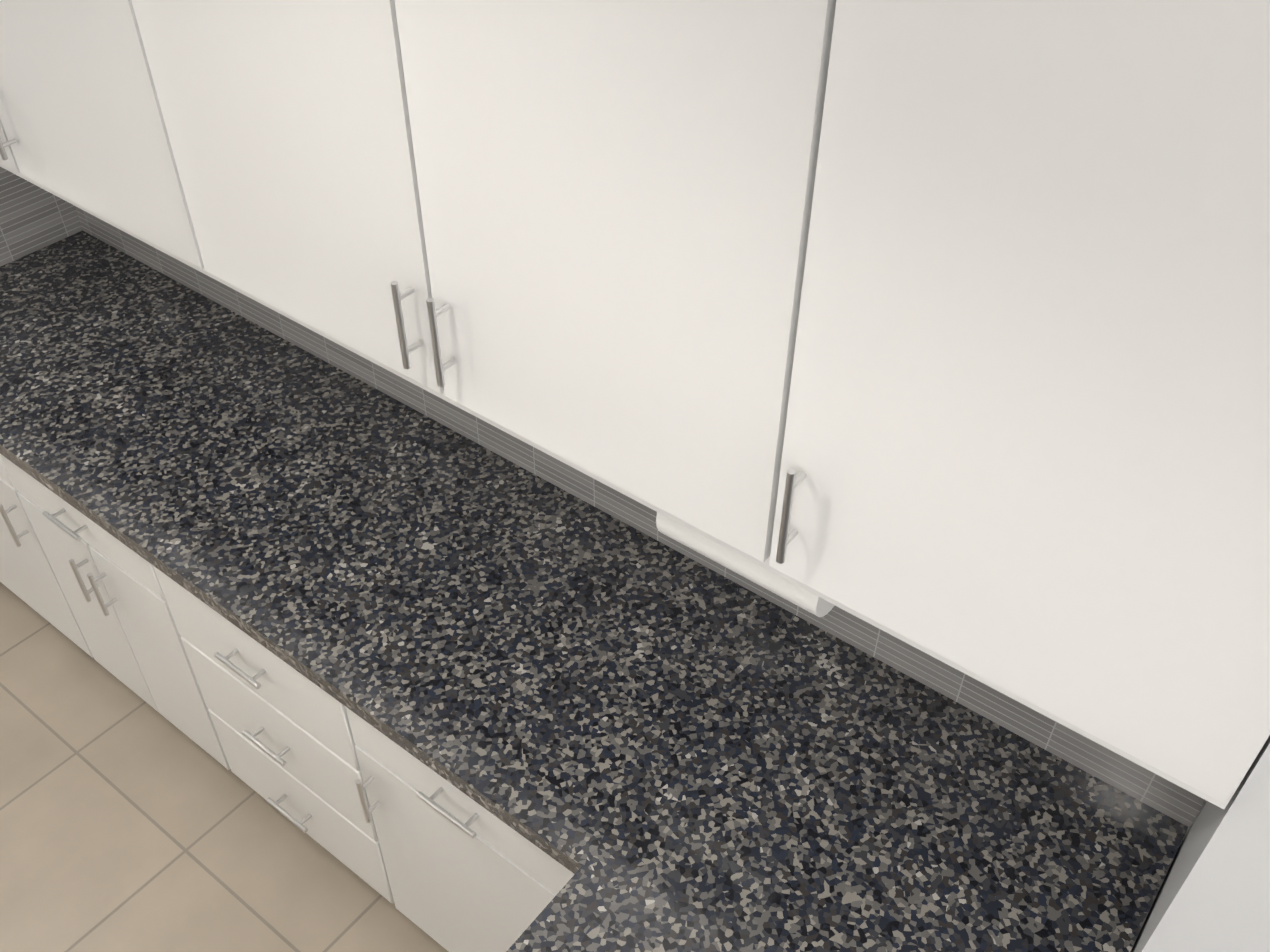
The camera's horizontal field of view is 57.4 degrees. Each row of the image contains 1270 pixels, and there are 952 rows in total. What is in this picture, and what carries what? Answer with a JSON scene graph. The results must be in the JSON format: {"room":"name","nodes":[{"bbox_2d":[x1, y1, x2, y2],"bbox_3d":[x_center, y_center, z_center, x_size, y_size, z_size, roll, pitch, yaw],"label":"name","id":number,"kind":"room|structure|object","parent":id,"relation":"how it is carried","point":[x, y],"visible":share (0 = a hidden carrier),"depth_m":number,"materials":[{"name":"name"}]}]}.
{"room":"kitchen","nodes":[
{"label":"kitchen","id":0,"kind":"room"},
{"bbox_2d":[0,582,448,951],"bbox_3d":[-1.043,3.080,0.336,12.050,0.050,8.820,27,48,27],"label":"floor","id":1,"kind":"structure","parent":0,"point":[131,820],"depth_m":2.79,"materials":[{"name":"tile"}]},
{"bbox_2d":[0,231,1187,951],"bbox_3d":[-0.872,0.929,1.773,3.597,1.287,2.567,27,48,27],"label":"base cabinet","id":2,"kind":"object","parent":1,"relation":"on","point":[446,687],"visible":1,"depth_m":2.13,"materials":[{"name":"stone"}]},
{"bbox_2d":[1131,735,1269,951],"bbox_3d":[-0.990,2.104,-0.666,12.090,2.740,8.940,27,48,27],"label":"wall","id":3,"kind":"structure","parent":0,"point":[1213,894],"depth_m":1.38,"materials":[{"name":"paint"}]},
{"bbox_2d":[0,167,79,266],"bbox_3d":[-1.715,-0.682,2.818,0.007,0.482,0.638,27,48,27],"label":"tile backsplash","id":4,"kind":"structure","parent":3,"relation":"attached to","point":[32,217],"depth_m":3.04,"materials":[{"name":"grey tile"}]},
{"bbox_2d":[0,0,191,266],"bbox_3d":[-1.139,-1.106,2.120,1.201,1.080,0.361,27,48,27],"label":"upper cabinet","id":5,"kind":"object","parent":3,"relation":"attached to","point":[74,125],"depth_m":2.10,"materials":[{"name":"white wood"}]},
{"bbox_2d":[116,0,807,560],"bbox_3d":[-0.187,-0.617,1.575,1.201,1.080,0.361,27,48,27],"label":"upper cabinet","id":6,"kind":"object","parent":3,"relation":"attached to","point":[561,223],"depth_m":1.52,"materials":[{"name":"white wood"}]},
{"bbox_2d":[656,512,834,616],"bbox_3d":[0.177,0.085,1.705,0.308,0.140,0.110,27,48,27],"label":"light fixture","id":7,"kind":"object","parent":6,"relation":"attached to","point":[804,599],"visible":0.12,"depth_m":1.68,"materials":[{"name":"white plastic"}]},
{"bbox_2d":[68,202,1205,827],"bbox_3d":[-0.322,-0.246,2.337,3.007,0.482,0.007,27,48,27],"label":"tile backsplash","id":8,"kind":"structure","parent":3,"relation":"attached to","point":[1172,800],"depth_m":2.26,"materials":[{"name":"grey tile"}]},
{"bbox_2d":[752,0,1269,808],"bbox_3d":[0.526,-0.251,1.166,0.600,1.080,0.361,27,48,27],"label":"upper cabinet","id":9,"kind":"object","parent":3,"relation":"attached to","point":[939,330],"depth_m":1.14,"materials":[{"name":"white wood"}]}
]}

